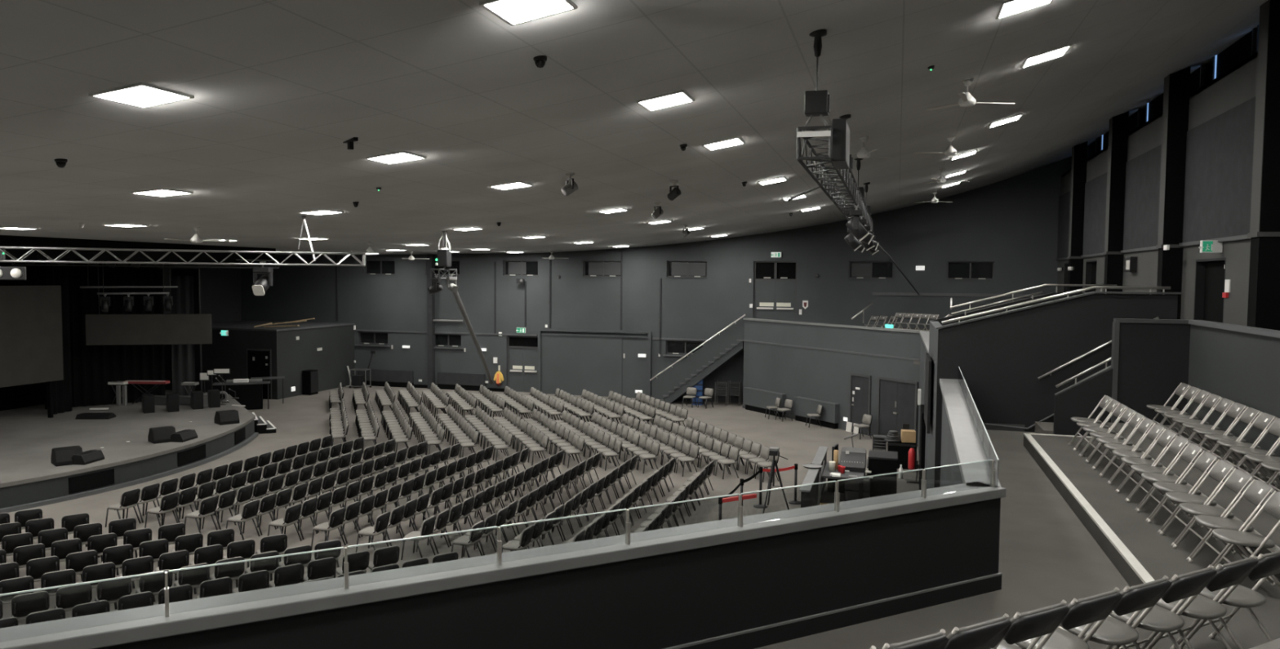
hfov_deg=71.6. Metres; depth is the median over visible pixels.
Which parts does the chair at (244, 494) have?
leg, seat, backrest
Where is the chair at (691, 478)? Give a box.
[687,464,709,496]
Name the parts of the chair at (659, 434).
backrest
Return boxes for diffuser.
[0,227,26,229]
[97,85,186,106]
[115,224,140,226]
[136,190,186,195]
[305,210,337,214]
[370,152,421,163]
[457,227,479,230]
[493,182,528,189]
[601,208,626,213]
[651,220,670,223]
[705,138,742,149]
[760,177,786,184]
[802,207,819,211]
[952,151,975,159]
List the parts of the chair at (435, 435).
seat, backrest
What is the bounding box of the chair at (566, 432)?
[550,428,570,455]
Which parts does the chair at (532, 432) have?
seat, frame, backrest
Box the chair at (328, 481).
[307,472,336,499]
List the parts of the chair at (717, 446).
seat, frame, backrest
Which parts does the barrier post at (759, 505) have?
post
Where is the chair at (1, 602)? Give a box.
[0,600,3,618]
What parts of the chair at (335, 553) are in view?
seat, frame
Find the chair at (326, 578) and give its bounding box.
[302,577,329,582]
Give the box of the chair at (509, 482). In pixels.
[487,475,515,511]
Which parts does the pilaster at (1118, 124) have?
plate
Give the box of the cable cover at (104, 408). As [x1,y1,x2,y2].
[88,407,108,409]
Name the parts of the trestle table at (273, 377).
leg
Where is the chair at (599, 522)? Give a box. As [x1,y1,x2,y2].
[575,515,604,538]
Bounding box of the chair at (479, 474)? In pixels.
[457,467,485,502]
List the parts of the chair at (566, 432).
seat, frame, backrest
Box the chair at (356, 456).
[337,448,362,478]
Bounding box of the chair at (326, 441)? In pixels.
[318,435,332,454]
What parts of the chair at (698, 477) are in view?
seat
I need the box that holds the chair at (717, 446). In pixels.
[699,440,722,470]
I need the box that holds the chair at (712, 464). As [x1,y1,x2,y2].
[692,460,714,494]
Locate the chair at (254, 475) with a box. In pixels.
[244,466,262,497]
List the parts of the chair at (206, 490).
seat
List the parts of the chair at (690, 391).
seat, backrest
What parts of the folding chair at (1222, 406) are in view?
seat, backrest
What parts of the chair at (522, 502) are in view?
leg, seat, backrest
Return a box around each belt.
[722,481,741,497]
[722,493,756,502]
[743,468,760,483]
[762,466,795,471]
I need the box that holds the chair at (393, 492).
[370,484,400,520]
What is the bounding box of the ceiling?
[0,0,1267,254]
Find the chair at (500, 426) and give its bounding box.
[484,424,502,449]
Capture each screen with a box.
[84,260,212,345]
[924,352,932,433]
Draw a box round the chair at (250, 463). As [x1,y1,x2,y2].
[240,455,257,472]
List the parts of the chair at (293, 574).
seat, frame, backrest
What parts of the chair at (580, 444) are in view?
seat, backrest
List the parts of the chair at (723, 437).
backrest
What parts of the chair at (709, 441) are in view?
frame, seat, backrest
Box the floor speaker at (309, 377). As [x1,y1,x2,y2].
[302,369,318,395]
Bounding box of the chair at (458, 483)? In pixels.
[435,477,464,513]
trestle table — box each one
[212,380,270,409]
[250,376,284,403]
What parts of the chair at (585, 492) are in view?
leg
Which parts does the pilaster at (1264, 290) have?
plate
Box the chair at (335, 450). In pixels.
[326,443,342,466]
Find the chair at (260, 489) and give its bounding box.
[237,479,269,518]
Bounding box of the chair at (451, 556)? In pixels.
[431,551,457,563]
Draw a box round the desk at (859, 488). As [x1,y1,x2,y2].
[821,461,870,501]
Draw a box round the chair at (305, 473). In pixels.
[296,465,312,497]
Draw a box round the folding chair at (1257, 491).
[1187,478,1277,582]
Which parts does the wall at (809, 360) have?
wall skirting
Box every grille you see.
[165,397,168,410]
[190,395,192,408]
[207,393,209,406]
[311,370,318,393]
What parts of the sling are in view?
sling leg, sling leg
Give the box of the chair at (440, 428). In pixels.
[425,426,442,454]
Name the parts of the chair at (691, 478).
seat, frame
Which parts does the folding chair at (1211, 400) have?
seat, backrest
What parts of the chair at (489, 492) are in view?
seat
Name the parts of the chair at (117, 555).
seat, frame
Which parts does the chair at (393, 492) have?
seat, backrest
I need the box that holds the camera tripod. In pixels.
[762,446,789,513]
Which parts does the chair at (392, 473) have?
seat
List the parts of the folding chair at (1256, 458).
seat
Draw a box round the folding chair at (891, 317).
[884,315,898,325]
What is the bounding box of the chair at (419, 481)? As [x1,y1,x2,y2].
[396,474,425,506]
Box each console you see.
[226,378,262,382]
[839,447,866,472]
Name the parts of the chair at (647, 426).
backrest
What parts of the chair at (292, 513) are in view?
seat, frame, backrest, leg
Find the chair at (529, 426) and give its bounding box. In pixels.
[513,423,532,452]
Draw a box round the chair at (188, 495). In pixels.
[163,486,196,524]
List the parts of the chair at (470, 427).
seat, backrest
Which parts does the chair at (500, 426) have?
seat, backrest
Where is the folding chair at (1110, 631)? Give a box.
[1059,575,1171,648]
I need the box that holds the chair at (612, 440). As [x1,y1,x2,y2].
[596,436,616,466]
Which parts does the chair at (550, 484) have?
seat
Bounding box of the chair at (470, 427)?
[454,425,473,450]
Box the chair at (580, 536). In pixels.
[573,529,585,542]
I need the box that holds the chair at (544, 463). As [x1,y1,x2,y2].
[524,457,548,490]
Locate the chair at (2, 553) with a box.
[0,549,6,564]
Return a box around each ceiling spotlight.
[561,173,577,195]
[651,202,663,218]
[666,180,681,200]
[681,225,689,237]
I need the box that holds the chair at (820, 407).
[805,404,822,427]
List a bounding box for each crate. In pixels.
[691,386,703,393]
[691,392,703,399]
[691,399,703,404]
[692,380,703,386]
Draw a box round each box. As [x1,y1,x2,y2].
[0,248,5,259]
[493,357,497,363]
[831,118,849,168]
[900,429,915,443]
[917,388,920,404]
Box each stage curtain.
[40,258,165,408]
[44,258,72,414]
[170,275,195,395]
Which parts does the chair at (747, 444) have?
frame, seat, backrest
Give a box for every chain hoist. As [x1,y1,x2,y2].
[802,29,830,131]
[834,114,853,181]
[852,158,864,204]
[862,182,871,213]
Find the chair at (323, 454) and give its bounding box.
[315,447,329,478]
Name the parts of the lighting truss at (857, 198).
frame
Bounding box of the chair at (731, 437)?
[715,433,736,457]
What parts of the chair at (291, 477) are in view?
seat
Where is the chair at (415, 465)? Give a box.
[395,457,421,484]
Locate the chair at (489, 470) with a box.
[468,463,494,497]
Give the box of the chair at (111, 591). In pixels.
[94,577,131,603]
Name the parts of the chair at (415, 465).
seat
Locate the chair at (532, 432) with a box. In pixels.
[517,426,536,453]
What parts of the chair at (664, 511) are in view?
seat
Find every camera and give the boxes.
[54,158,67,168]
[515,278,524,283]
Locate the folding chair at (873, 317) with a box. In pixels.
[864,315,879,327]
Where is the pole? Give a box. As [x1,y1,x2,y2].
[346,365,351,386]
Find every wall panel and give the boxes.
[1057,191,1070,258]
[1082,172,1106,255]
[1123,144,1161,249]
[1182,96,1255,242]
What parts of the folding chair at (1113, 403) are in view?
seat, backrest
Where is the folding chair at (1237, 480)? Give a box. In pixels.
[1173,468,1257,560]
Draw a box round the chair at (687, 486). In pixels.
[666,483,691,521]
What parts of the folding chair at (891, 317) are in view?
backrest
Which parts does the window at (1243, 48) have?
pane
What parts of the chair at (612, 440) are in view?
seat, frame, backrest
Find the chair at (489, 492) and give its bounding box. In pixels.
[465,485,495,523]
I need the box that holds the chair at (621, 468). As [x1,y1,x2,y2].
[600,462,625,497]
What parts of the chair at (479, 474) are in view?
seat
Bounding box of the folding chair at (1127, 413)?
[1085,407,1137,468]
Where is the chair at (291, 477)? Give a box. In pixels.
[280,470,299,506]
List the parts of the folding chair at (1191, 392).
seat, backrest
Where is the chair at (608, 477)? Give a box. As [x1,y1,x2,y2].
[586,471,612,508]
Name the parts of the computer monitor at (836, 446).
panel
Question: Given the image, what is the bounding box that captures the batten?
[797,130,831,137]
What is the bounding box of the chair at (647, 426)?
[636,423,651,445]
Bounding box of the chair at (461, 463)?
[440,456,466,487]
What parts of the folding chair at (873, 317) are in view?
backrest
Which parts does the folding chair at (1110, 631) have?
seat, backrest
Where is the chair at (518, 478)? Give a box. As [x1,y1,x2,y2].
[497,471,524,506]
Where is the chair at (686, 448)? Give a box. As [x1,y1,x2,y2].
[669,440,691,472]
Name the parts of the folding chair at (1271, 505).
seat, backrest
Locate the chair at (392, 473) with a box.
[371,466,398,492]
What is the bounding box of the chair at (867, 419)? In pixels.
[852,413,872,439]
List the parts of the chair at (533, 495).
seat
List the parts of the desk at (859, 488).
panel, drawer, drawer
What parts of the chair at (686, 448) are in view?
seat, frame, backrest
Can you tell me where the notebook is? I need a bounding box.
[848,475,857,477]
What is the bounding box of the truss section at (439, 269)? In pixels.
[430,268,457,279]
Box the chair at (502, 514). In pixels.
[475,506,508,548]
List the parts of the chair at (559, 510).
leg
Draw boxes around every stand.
[199,373,209,393]
[206,370,217,380]
[213,368,230,402]
[214,377,226,404]
[228,388,239,399]
[364,350,375,382]
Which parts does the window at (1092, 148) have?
frame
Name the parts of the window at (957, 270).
pane, sill, pane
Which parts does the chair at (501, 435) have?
seat, backrest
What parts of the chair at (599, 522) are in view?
seat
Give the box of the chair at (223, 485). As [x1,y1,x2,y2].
[210,475,232,514]
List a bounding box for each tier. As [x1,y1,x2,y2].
[883,327,929,332]
[1013,433,1279,648]
[1102,422,1279,648]
[1171,414,1279,479]
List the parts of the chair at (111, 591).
seat, frame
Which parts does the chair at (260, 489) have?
seat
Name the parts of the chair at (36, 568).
seat, frame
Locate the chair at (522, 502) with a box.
[506,494,528,534]
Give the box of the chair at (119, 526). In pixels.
[108,517,137,557]
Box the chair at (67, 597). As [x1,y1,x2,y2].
[54,583,92,611]
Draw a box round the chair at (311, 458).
[302,450,318,469]
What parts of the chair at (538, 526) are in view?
seat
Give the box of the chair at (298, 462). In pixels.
[288,454,305,487]
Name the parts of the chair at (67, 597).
seat, frame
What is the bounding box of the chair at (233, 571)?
[208,556,244,587]
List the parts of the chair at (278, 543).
seat, frame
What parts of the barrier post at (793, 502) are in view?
post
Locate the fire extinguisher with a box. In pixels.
[906,445,919,483]
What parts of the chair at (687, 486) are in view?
seat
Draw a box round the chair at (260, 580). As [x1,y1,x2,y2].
[231,569,269,593]
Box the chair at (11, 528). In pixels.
[0,521,21,544]
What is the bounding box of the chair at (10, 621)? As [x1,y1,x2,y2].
[0,617,17,628]
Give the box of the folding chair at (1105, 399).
[1067,395,1113,452]
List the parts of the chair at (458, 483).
seat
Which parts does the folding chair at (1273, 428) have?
seat, backrest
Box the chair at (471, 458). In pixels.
[451,453,476,482]
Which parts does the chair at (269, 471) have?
seat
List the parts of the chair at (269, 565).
seat, frame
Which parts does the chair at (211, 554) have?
frame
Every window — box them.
[354,332,390,346]
[362,259,395,275]
[425,260,460,275]
[434,333,463,349]
[502,260,538,276]
[582,260,621,277]
[662,340,703,356]
[666,260,707,278]
[848,261,893,279]
[946,261,995,280]
[1087,137,1098,159]
[1100,131,1108,150]
[1128,108,1141,133]
[1145,93,1163,122]
[1189,63,1204,94]
[1212,26,1257,79]
[1256,24,1258,52]
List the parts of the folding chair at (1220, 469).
seat, backrest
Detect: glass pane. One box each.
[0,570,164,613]
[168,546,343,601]
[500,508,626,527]
[628,493,738,509]
[741,480,835,494]
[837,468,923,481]
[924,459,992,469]
[958,366,960,383]
[982,425,991,440]
[989,440,999,460]
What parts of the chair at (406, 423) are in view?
seat, backrest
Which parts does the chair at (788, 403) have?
seat, backrest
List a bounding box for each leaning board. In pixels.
[845,421,852,432]
[853,422,858,433]
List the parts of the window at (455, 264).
pane, frame, pane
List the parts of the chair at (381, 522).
leg, seat, leg, frame, backrest, leg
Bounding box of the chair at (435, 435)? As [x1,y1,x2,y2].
[423,423,440,441]
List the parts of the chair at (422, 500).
leg, seat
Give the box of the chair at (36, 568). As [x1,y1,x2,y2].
[25,555,59,582]
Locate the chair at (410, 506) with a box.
[385,498,417,541]
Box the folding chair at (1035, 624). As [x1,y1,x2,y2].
[991,600,1069,648]
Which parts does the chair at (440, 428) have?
seat, backrest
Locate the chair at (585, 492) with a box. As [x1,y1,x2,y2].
[561,487,589,526]
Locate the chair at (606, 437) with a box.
[590,433,610,462]
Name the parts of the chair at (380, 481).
seat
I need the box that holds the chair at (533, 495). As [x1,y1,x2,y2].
[508,488,538,527]
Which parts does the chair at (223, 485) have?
seat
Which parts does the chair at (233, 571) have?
seat, frame, leg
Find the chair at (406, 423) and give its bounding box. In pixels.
[391,422,408,448]
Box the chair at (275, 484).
[265,474,284,512]
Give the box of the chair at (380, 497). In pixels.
[356,489,387,527]
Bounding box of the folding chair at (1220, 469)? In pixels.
[1159,458,1238,546]
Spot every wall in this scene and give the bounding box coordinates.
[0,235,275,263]
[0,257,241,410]
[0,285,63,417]
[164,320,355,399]
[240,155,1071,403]
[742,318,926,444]
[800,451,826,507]
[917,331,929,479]
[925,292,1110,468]
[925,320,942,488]
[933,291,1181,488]
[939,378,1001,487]
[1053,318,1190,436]
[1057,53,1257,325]
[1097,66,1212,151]
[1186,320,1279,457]
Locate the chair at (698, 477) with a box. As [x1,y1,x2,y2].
[677,473,701,510]
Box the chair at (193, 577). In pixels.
[173,563,209,588]
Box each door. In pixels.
[246,348,271,399]
[507,336,537,391]
[753,261,797,321]
[848,373,871,435]
[876,376,918,439]
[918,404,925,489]
[1063,262,1068,293]
[1084,259,1097,293]
[1193,257,1226,323]
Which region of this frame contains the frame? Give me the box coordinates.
[537,328,651,395]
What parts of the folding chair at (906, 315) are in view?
backrest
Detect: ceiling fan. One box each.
[164,226,229,243]
[351,242,393,253]
[401,251,414,259]
[542,250,568,259]
[852,136,889,158]
[915,136,977,156]
[915,191,952,203]
[922,168,968,183]
[925,78,1014,110]
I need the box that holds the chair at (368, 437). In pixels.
[361,425,379,453]
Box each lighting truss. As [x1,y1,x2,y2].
[0,246,365,266]
[795,125,873,231]
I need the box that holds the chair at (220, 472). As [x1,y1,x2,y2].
[209,464,227,482]
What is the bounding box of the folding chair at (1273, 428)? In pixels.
[1230,417,1279,488]
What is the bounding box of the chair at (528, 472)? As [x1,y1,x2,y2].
[506,466,533,500]
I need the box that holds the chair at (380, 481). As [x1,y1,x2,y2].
[359,471,387,501]
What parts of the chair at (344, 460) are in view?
seat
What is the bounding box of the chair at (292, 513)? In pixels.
[267,503,302,541]
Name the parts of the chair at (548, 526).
seat, backrest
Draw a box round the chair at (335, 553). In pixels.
[306,539,341,575]
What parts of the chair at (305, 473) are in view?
seat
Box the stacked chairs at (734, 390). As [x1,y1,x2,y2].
[727,380,741,405]
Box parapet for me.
[0,481,1006,648]
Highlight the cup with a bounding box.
[840,466,844,473]
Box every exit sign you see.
[219,329,228,335]
[515,327,525,333]
[770,252,781,257]
[1198,240,1222,253]
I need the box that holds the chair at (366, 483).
[344,475,373,507]
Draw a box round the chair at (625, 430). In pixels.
[616,426,629,454]
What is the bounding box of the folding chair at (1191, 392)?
[1154,386,1201,444]
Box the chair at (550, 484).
[527,478,555,515]
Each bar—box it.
[80,263,177,288]
[97,260,169,294]
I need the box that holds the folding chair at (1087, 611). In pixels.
[1014,586,1122,648]
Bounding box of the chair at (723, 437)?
[707,430,728,457]
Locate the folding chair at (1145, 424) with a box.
[1100,417,1157,486]
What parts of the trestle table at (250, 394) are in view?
leg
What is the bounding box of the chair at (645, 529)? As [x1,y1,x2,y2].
[640,526,648,532]
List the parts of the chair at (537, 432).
seat, backrest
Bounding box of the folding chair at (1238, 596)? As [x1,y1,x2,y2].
[1178,550,1279,648]
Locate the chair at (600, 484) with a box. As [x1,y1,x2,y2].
[577,476,604,512]
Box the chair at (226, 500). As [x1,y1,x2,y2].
[201,489,236,529]
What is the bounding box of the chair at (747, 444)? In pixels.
[728,439,752,470]
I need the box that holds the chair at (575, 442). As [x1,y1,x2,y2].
[560,434,579,463]
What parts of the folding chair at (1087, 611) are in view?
seat, backrest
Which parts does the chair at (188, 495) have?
leg, leg, seat, frame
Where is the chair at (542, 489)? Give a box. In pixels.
[519,484,546,520]
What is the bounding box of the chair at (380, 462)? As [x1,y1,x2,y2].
[360,455,386,482]
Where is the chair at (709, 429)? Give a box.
[698,424,714,449]
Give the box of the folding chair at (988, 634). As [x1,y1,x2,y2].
[944,613,1012,648]
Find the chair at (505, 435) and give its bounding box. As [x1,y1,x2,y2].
[491,430,510,455]
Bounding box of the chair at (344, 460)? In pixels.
[325,453,351,486]
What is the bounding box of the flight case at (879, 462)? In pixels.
[866,449,897,497]
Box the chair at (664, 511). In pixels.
[640,506,667,528]
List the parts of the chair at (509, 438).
seat, backrest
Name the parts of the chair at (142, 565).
seat, frame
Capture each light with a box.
[0,226,38,229]
[0,266,26,279]
[88,81,194,108]
[99,293,110,311]
[102,223,148,226]
[123,293,133,311]
[130,188,193,196]
[143,293,153,311]
[163,293,173,311]
[210,239,238,240]
[252,261,273,295]
[297,237,328,239]
[298,208,343,215]
[364,151,426,164]
[402,345,409,348]
[404,244,429,245]
[427,275,443,294]
[445,273,457,292]
[452,226,483,231]
[479,0,577,26]
[488,181,533,190]
[521,235,546,238]
[573,241,594,244]
[597,208,628,213]
[613,244,630,247]
[635,89,694,111]
[638,353,645,357]
[647,219,671,224]
[684,226,704,230]
[702,136,745,151]
[710,234,728,237]
[757,176,787,185]
[782,194,806,200]
[800,206,821,211]
[844,227,861,250]
[845,204,869,241]
[852,214,874,244]
[854,236,864,252]
[860,222,875,250]
[861,231,879,250]
[868,234,878,254]
[884,324,893,328]
[915,266,924,270]
[941,181,960,188]
[944,169,966,177]
[951,149,977,159]
[988,113,1022,128]
[995,0,1053,19]
[1020,43,1071,68]
[1067,266,1075,271]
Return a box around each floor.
[0,385,919,625]
[755,360,1129,648]
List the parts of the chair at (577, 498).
leg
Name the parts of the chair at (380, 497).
seat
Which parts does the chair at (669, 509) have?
seat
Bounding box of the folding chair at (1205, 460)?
[1146,450,1221,537]
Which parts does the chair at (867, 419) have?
seat, backrest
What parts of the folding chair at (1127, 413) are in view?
seat, backrest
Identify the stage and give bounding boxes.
[0,390,258,512]
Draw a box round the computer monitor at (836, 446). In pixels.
[831,443,839,465]
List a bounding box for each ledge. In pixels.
[354,329,537,336]
[652,337,711,341]
[799,446,827,492]
[872,292,1040,297]
[1056,234,1250,260]
[1062,51,1257,177]
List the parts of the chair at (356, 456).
seat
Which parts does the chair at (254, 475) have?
seat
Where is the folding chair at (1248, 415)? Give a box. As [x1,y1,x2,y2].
[1204,406,1262,477]
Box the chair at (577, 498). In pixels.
[552,492,582,533]
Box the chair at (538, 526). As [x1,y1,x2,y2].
[512,517,544,551]
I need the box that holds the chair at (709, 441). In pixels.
[691,436,714,467]
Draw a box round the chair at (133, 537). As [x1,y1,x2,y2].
[120,528,151,568]
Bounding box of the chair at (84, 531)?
[73,522,102,562]
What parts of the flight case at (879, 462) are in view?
lid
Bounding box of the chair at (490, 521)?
[462,513,497,556]
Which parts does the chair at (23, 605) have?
seat, backrest, frame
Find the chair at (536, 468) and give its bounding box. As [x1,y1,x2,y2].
[515,462,541,495]
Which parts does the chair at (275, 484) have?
seat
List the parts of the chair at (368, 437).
seat, backrest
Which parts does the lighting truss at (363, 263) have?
frame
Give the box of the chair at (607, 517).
[582,508,612,538]
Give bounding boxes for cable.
[817,466,822,505]
[817,471,820,505]
[819,460,824,499]
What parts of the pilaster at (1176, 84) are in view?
plate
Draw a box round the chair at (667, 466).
[648,462,671,496]
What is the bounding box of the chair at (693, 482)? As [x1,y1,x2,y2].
[672,478,696,515]
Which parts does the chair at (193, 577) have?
seat, frame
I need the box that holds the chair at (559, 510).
[541,504,564,544]
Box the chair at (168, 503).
[144,492,179,528]
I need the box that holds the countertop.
[821,461,864,480]
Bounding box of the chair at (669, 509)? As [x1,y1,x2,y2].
[647,499,674,528]
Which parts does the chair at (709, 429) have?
backrest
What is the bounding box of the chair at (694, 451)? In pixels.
[675,444,699,476]
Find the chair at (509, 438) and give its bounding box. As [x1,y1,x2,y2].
[493,433,512,462]
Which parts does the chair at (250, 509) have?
leg, seat, frame, backrest, leg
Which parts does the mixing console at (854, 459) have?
panel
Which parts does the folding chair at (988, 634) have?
backrest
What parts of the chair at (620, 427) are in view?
seat, backrest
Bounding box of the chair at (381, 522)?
[355,511,390,552]
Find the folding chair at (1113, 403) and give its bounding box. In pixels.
[1073,399,1120,455]
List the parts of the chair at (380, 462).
seat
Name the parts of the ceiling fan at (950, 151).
blade, motor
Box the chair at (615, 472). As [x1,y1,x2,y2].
[593,467,618,502]
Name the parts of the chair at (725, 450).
seat, frame, backrest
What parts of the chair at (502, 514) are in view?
leg, leg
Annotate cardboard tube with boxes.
[833,449,838,469]
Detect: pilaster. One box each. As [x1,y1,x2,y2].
[1066,141,1087,293]
[1102,111,1128,291]
[1155,66,1191,319]
[1246,0,1279,330]
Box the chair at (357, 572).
[336,569,364,577]
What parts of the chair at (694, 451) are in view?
frame, seat, backrest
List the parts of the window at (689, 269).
pane, sill, pane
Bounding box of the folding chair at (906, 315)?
[897,313,913,329]
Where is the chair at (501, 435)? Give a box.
[487,427,506,453]
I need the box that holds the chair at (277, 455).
[268,448,284,477]
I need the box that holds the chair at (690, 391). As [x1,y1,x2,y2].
[682,386,697,408]
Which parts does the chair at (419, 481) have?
seat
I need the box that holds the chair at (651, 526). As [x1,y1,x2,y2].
[646,519,655,531]
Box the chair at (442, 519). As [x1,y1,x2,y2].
[416,509,449,554]
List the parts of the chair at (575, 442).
seat, frame, backrest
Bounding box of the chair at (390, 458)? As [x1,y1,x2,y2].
[371,452,396,475]
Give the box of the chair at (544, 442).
[528,435,548,465]
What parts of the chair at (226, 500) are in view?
leg, seat, frame, backrest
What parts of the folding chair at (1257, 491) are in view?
seat, backrest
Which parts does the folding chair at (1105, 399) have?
seat, backrest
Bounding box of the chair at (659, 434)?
[644,428,664,449]
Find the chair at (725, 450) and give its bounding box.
[708,443,730,475]
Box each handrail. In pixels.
[347,525,497,547]
[851,302,873,323]
[941,285,1170,375]
[950,297,952,309]
[951,284,1116,308]
[951,291,1042,315]
[1037,316,1159,379]
[1054,365,1111,395]
[1055,357,1111,387]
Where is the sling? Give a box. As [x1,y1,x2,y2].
[297,215,315,261]
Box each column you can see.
[115,385,120,405]
[122,385,127,405]
[426,253,462,388]
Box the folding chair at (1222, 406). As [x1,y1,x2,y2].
[1182,397,1235,462]
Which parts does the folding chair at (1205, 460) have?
seat, backrest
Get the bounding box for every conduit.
[335,255,337,320]
[493,262,495,333]
[524,281,526,326]
[549,252,551,328]
[620,251,622,329]
[659,278,661,354]
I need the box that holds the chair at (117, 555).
[100,544,135,588]
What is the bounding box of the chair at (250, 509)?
[226,499,260,540]
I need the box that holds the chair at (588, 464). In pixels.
[569,456,593,488]
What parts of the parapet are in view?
parapet skirting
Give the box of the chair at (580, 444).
[563,437,585,468]
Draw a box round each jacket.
[493,365,503,385]
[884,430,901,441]
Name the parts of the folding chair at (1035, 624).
seat, backrest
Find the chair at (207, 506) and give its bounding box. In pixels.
[184,495,217,533]
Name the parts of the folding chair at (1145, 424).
seat, backrest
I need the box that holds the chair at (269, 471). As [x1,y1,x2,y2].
[258,462,277,497]
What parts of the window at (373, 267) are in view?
pane, sill, pane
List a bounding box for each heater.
[357,368,413,387]
[437,372,484,391]
[743,386,786,417]
[794,395,839,429]
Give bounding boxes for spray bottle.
[898,464,902,478]
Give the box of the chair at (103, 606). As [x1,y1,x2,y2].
[71,600,109,617]
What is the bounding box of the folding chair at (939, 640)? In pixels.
[881,629,948,648]
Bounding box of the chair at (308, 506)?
[284,497,317,539]
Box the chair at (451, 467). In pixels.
[430,460,457,493]
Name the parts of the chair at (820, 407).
seat, backrest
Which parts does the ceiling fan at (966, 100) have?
blade, blade, motor, blade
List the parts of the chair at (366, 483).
seat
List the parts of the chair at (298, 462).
seat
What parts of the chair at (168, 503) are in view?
leg, leg, seat, leg, frame, backrest, leg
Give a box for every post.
[164,571,168,617]
[343,546,348,589]
[496,526,502,564]
[625,509,630,544]
[718,497,722,519]
[737,493,742,527]
[739,478,743,506]
[753,466,767,508]
[788,463,800,504]
[834,480,839,511]
[920,469,926,497]
[990,460,995,487]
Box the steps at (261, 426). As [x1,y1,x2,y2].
[251,412,276,434]
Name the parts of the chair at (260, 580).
seat, backrest, frame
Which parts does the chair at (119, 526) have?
frame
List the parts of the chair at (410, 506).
seat, leg, leg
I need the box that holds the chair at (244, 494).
[220,484,253,524]
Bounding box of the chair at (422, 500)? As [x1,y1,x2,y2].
[398,493,430,532]
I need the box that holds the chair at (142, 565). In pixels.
[118,555,155,601]
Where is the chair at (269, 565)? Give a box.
[244,551,279,587]
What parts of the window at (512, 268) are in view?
pane, sill, pane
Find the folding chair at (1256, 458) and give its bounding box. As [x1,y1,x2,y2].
[1244,440,1279,484]
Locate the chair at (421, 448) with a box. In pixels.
[405,441,426,459]
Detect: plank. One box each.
[253,322,272,327]
[263,324,298,327]
[264,320,306,325]
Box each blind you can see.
[508,262,525,274]
[588,262,620,275]
[671,262,706,275]
[851,262,871,276]
[1087,140,1095,159]
[1102,131,1108,149]
[1189,66,1199,94]
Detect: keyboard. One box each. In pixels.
[107,381,128,404]
[124,380,169,404]
[181,382,199,395]
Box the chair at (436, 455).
[416,450,441,475]
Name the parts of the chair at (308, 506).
leg, seat, frame, backrest, leg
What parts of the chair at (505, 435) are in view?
seat, backrest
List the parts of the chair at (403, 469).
seat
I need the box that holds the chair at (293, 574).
[267,563,304,587]
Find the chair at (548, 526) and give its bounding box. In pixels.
[524,511,555,549]
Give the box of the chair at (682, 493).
[660,488,686,526]
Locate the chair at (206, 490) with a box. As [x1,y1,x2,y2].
[182,480,214,520]
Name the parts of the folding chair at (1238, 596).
leg, seat, leg, backrest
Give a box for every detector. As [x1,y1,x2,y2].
[78,222,84,227]
[352,201,359,207]
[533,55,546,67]
[680,143,687,151]
[927,65,934,70]
[1163,244,1169,249]
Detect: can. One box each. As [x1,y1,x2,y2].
[105,260,115,267]
[130,263,140,268]
[154,263,164,268]
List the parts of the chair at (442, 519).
seat, frame, leg, backrest, leg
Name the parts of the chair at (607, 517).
seat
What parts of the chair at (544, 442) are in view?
seat, backrest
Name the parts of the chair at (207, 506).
leg, seat, frame, backrest, leg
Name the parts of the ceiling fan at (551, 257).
motor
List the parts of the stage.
vent panel, vent panel, vent panel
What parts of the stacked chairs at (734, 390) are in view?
seat, seat, seat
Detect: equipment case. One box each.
[154,395,166,405]
[178,395,191,405]
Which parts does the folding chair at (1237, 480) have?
seat, backrest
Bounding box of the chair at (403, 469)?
[383,462,410,488]
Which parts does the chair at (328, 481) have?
seat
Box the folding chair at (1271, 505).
[1212,490,1279,586]
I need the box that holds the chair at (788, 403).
[775,399,793,422]
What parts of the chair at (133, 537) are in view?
frame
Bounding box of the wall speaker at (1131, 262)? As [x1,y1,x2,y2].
[1124,256,1137,271]
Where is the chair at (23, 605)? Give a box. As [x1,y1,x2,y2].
[11,591,49,620]
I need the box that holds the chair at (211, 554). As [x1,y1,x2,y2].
[189,544,222,594]
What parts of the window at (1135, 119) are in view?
frame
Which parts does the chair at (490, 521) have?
seat, leg, leg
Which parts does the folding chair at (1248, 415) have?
seat, backrest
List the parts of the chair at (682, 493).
seat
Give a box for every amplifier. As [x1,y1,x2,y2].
[142,394,155,413]
[165,392,179,412]
[190,391,203,409]
[207,389,220,408]
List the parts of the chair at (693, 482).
seat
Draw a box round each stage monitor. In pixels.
[50,445,82,466]
[71,449,104,465]
[75,413,115,419]
[147,426,175,444]
[170,429,197,442]
[213,409,239,425]
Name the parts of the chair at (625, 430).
seat, backrest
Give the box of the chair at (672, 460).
[653,457,675,489]
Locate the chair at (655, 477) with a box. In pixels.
[634,470,659,506]
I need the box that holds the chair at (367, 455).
[350,445,374,477]
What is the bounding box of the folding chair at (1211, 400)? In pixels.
[1172,393,1223,455]
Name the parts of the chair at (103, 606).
backrest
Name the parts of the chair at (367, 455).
seat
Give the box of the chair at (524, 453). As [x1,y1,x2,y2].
[505,448,528,478]
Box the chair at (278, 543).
[255,533,287,562]
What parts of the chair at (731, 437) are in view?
backrest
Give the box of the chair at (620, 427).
[608,424,623,451]
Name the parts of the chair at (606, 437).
seat, frame, backrest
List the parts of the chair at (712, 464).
seat, frame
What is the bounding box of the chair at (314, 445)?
[306,438,320,453]
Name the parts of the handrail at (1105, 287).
rail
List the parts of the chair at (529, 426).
seat, frame, backrest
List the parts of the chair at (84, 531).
frame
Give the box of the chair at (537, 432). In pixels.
[521,429,540,457]

